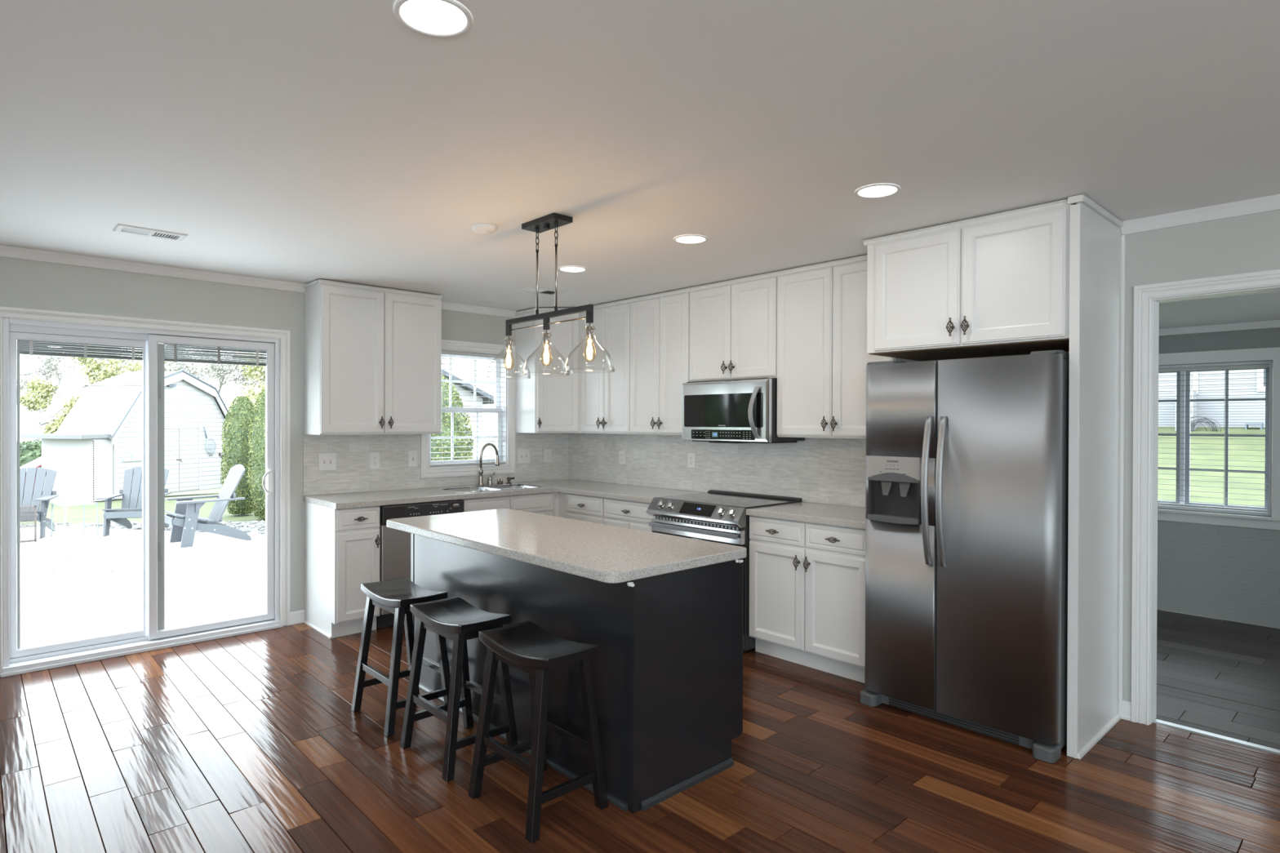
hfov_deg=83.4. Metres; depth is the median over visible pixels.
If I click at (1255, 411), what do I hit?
house
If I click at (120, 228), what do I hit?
ceiling vent
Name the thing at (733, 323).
upper cabinet
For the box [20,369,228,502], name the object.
shed
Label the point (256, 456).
evergreen shrub
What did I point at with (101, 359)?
tree
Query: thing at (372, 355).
upper cabinet
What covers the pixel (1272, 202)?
trim
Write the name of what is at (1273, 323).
trim
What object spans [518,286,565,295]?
ceiling vent
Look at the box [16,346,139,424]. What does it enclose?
tree
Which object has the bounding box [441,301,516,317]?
trim
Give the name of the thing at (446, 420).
evergreen shrub
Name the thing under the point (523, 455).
wall plate
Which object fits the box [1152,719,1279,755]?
trim
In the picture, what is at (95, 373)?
tree
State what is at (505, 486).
sink
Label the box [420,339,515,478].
window
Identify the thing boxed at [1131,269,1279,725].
trim
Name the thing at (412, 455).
wall plate
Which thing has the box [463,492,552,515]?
base cabinet
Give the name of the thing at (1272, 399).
window
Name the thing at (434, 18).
recessed light
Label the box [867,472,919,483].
water dispenser
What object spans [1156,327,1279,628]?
wall
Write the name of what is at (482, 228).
smoke detector
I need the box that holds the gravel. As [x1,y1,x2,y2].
[20,520,265,534]
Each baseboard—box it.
[289,609,305,625]
[1120,699,1131,720]
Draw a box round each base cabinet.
[304,502,380,638]
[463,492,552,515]
[552,492,568,518]
[567,493,604,524]
[604,497,655,532]
[749,515,865,683]
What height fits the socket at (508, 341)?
0.072 m
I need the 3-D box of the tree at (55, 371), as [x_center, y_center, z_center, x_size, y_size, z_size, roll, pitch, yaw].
[-33.982,-1.372,38.278,4.577,7.151,7.138,0,0,13]
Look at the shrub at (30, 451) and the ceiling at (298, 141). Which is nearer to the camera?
the ceiling at (298, 141)
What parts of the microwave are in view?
control panel, door glass, handle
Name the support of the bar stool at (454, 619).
on the floor
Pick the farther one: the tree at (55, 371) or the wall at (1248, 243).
the tree at (55, 371)
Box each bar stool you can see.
[351,577,450,737]
[400,595,518,782]
[468,620,608,843]
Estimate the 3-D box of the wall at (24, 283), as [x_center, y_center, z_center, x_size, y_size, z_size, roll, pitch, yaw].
[-3.165,0.197,4.634,6.880,2.440,0.160,0,0,-43]
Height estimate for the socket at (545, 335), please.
0.072 m
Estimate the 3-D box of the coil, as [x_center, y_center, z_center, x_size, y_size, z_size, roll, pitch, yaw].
[11.498,-0.056,14.737,0.157,0.314,0.663,0,0,-43]
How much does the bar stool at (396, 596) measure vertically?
0.626 m
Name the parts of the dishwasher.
door, control panel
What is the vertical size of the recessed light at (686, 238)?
0.006 m
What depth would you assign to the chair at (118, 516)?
10.17 m
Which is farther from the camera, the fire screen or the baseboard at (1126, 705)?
the fire screen
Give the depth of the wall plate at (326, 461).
5.30 m
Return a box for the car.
[20,456,41,498]
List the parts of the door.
fixed panel, sill, sliding panel, handle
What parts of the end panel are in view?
moulding, shoe moulding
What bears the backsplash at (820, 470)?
attached to the wall at (1248, 243)
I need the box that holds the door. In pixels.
[0,317,283,677]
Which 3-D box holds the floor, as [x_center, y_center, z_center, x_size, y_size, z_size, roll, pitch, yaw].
[0.865,1.443,2.275,9.237,0.007,8.800,0,0,-43]
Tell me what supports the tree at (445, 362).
on the lawn at (74, 514)
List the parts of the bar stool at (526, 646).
leg, leg, leg, seat, leg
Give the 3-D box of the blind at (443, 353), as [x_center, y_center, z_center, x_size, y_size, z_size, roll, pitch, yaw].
[-1.474,-0.152,6.143,0.720,0.957,0.054,0,0,-43]
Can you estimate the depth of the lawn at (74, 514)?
13.74 m
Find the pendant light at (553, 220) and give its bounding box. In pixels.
[486,212,614,379]
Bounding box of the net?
[204,426,216,456]
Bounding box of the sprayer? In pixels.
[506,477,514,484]
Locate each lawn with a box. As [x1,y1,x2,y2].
[20,438,496,525]
[1157,426,1265,624]
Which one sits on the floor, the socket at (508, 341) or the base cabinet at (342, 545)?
the base cabinet at (342, 545)
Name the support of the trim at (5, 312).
attached to the wall at (24, 283)
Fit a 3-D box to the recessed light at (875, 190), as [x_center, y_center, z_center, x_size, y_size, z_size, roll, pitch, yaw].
[1.008,-0.999,3.053,0.184,0.006,0.184,0,0,-43]
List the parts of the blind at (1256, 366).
rail, ladder cord, ladder cord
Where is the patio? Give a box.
[20,526,265,648]
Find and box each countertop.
[303,479,703,509]
[746,502,865,529]
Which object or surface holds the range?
on the floor
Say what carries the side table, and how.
on the patio
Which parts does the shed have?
rain chain, gable trim, door, door trim, door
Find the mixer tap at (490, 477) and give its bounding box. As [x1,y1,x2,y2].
[486,471,494,484]
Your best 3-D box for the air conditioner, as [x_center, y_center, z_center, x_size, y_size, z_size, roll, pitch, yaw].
[11.482,-0.324,15.118,0.412,0.860,0.300,0,0,-43]
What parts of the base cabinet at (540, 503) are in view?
drawer, drawer, door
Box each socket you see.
[506,335,511,349]
[542,329,549,344]
[586,322,593,338]
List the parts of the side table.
leg, leg, leg, leg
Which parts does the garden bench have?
seat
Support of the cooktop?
in the range
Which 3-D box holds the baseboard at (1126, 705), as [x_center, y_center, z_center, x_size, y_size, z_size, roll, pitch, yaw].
[2.385,1.394,3.534,0.022,0.088,0.052,0,0,-43]
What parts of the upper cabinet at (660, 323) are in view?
door, knob, moulding, knob, door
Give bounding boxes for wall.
[0,256,561,612]
[572,209,1279,702]
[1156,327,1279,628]
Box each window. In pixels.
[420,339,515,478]
[1157,346,1279,530]
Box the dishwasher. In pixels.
[376,499,463,628]
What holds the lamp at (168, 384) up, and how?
attached to the shed
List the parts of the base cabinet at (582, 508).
door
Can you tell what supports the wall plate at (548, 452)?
attached to the backsplash at (353, 474)
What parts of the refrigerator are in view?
dispenser panel, freezer door, handle, handle, door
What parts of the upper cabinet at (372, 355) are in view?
door, moulding, knob, knob, door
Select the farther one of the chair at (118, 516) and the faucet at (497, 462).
the chair at (118, 516)
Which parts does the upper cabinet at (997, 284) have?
door, knob, knob, moulding, door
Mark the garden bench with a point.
(1246, 424)
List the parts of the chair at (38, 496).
leg, rail, leg, arm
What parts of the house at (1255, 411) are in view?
pane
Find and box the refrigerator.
[860,350,1069,763]
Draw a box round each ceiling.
[0,0,1279,311]
[1159,290,1279,328]
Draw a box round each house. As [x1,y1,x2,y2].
[441,369,493,459]
[1158,368,1265,426]
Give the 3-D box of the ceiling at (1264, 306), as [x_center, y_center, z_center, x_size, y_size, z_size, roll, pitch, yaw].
[3.704,-0.811,4.152,2.517,0.120,5.100,0,0,-43]
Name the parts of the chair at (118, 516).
leg, arm, leg, rail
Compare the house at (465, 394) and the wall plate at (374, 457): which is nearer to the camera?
the wall plate at (374, 457)
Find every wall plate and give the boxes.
[318,453,336,471]
[368,452,379,469]
[408,450,417,466]
[517,448,529,463]
[544,448,551,462]
[618,450,626,464]
[687,453,695,468]
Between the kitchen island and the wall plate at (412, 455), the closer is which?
the kitchen island
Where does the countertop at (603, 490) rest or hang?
on the base cabinet at (540, 503)
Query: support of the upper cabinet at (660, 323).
attached to the wall at (1248, 243)
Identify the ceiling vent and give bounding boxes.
[112,223,188,241]
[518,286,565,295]
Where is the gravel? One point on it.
(261, 524)
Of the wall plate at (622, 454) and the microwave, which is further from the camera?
the wall plate at (622, 454)
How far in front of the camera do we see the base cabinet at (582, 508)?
5.70 m
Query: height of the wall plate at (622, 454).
0.120 m
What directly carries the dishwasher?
on the floor
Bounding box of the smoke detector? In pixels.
[471,223,497,234]
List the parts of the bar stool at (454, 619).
leg, leg, seat, leg, leg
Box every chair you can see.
[20,466,58,538]
[95,466,170,537]
[164,464,252,547]
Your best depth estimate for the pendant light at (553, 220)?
3.50 m
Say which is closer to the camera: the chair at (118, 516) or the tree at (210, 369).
the chair at (118, 516)
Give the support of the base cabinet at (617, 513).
on the floor
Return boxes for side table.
[50,501,98,538]
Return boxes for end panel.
[1066,194,1125,759]
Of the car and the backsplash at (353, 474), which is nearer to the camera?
the backsplash at (353, 474)
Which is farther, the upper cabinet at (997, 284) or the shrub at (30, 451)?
the shrub at (30, 451)
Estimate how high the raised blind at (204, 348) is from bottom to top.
0.120 m
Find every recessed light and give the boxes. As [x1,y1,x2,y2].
[393,0,472,37]
[558,265,586,272]
[673,234,707,244]
[854,182,900,198]
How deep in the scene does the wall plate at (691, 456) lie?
5.65 m
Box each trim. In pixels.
[0,244,305,293]
[0,306,289,676]
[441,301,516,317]
[1120,194,1279,235]
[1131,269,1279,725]
[1149,286,1279,724]
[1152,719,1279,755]
[1159,320,1279,336]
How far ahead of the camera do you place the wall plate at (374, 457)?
5.54 m
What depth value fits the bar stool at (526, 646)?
2.69 m
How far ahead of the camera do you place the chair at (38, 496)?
9.90 m
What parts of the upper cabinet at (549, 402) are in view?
moulding, knob, moulding, door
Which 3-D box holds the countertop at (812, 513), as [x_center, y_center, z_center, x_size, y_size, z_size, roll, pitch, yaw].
[1.169,0.536,4.397,0.607,0.040,0.836,0,0,-43]
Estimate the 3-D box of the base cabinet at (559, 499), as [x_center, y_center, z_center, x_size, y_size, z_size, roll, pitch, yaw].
[-0.651,0.979,6.356,0.612,0.874,0.752,0,0,-43]
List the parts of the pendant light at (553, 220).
lamp shade, chain, rod, lamp shade, cross rod, rod, chain, lamp shade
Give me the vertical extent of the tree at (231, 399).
9.767 m
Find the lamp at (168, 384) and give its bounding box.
[166,383,176,386]
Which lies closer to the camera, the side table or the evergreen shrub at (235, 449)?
the side table
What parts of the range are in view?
control knob, control knob, handle, control panel, display glass, oven door, door rail, control knob, control knob, warming drawer, trim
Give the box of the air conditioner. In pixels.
[1175,391,1196,431]
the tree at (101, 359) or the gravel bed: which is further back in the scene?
the tree at (101, 359)
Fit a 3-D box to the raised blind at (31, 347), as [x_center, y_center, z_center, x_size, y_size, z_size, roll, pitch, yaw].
[-3.417,-0.478,4.419,0.622,0.105,0.016,0,0,-43]
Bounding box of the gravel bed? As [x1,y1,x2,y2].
[22,521,263,533]
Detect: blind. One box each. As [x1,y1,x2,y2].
[17,339,142,359]
[164,343,266,366]
[429,350,505,466]
[1157,364,1269,512]
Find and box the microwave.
[681,377,804,443]
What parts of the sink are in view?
bowl, bowl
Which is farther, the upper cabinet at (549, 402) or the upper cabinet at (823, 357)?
the upper cabinet at (549, 402)
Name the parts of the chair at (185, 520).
leg, leg, arm, leg, arm, leg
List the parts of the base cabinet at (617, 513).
door, knob, door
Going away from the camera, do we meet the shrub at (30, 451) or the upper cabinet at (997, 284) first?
the upper cabinet at (997, 284)
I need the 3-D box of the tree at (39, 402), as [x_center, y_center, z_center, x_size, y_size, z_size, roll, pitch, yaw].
[-27.520,-0.127,33.923,3.701,4.752,3.075,0,0,-8]
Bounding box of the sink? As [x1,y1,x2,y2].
[440,484,542,492]
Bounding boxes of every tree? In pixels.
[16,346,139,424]
[16,355,78,404]
[19,375,82,441]
[56,344,187,413]
[68,346,232,395]
[164,346,265,398]
[222,349,264,409]
[230,352,265,405]
[441,356,448,370]
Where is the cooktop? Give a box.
[658,492,798,508]
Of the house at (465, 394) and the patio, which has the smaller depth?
the patio
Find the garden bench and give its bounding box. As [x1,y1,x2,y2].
[1244,422,1263,429]
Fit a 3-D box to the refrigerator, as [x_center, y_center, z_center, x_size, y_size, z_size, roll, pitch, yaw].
[1.702,0.549,3.622,0.798,1.775,0.918,0,0,-43]
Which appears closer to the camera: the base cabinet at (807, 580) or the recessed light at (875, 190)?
the recessed light at (875, 190)
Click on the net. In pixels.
(208, 446)
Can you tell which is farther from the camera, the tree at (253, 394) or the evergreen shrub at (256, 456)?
the tree at (253, 394)
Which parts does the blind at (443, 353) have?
ladder cord, rail, ladder cord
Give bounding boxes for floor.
[0,609,1279,852]
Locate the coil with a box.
[1190,416,1221,431]
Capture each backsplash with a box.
[303,432,568,496]
[568,433,866,507]
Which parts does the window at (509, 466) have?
sash, frame, sash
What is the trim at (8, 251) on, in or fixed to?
attached to the wall at (24, 283)
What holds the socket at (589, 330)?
attached to the pendant light at (553, 220)
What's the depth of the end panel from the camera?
3.27 m
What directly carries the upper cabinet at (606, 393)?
attached to the wall at (1248, 243)
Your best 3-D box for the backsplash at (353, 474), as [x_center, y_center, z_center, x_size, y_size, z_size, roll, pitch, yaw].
[-1.557,0.278,6.018,2.400,0.446,0.006,0,0,-43]
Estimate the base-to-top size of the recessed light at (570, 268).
0.006 m
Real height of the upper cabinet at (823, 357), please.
1.070 m
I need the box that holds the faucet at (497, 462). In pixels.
[477,443,499,485]
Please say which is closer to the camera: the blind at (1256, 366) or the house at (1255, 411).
the blind at (1256, 366)
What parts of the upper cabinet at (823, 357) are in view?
door, moulding, knob, knob, door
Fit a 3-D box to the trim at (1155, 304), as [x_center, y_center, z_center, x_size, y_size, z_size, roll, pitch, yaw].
[2.792,0.415,3.200,0.118,2.052,0.837,0,0,-43]
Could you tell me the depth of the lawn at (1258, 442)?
11.36 m
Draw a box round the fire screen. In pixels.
[20,505,36,542]
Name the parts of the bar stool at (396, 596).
leg, leg, seat, leg, leg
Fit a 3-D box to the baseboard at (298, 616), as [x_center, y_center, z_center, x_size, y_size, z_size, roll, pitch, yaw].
[-2.466,1.373,5.170,0.103,0.088,0.022,0,0,-43]
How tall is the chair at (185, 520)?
0.985 m
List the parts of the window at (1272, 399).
sash, sill, sash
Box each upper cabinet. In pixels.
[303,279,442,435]
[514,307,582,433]
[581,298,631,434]
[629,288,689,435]
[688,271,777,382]
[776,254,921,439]
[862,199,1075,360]
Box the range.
[646,489,801,651]
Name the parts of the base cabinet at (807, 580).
knob, door, drawer, knob, knob, knob, door, drawer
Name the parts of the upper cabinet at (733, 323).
door, knob, knob, moulding, door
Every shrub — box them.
[20,440,41,466]
[220,395,254,515]
[246,388,265,519]
[431,374,474,461]
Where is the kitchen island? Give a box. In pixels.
[386,508,746,813]
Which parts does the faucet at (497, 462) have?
spout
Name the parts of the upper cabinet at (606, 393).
door, knob, knob, moulding, door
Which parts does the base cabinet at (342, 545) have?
shoe moulding, panel, drawer, door, knob, knob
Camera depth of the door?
4.60 m

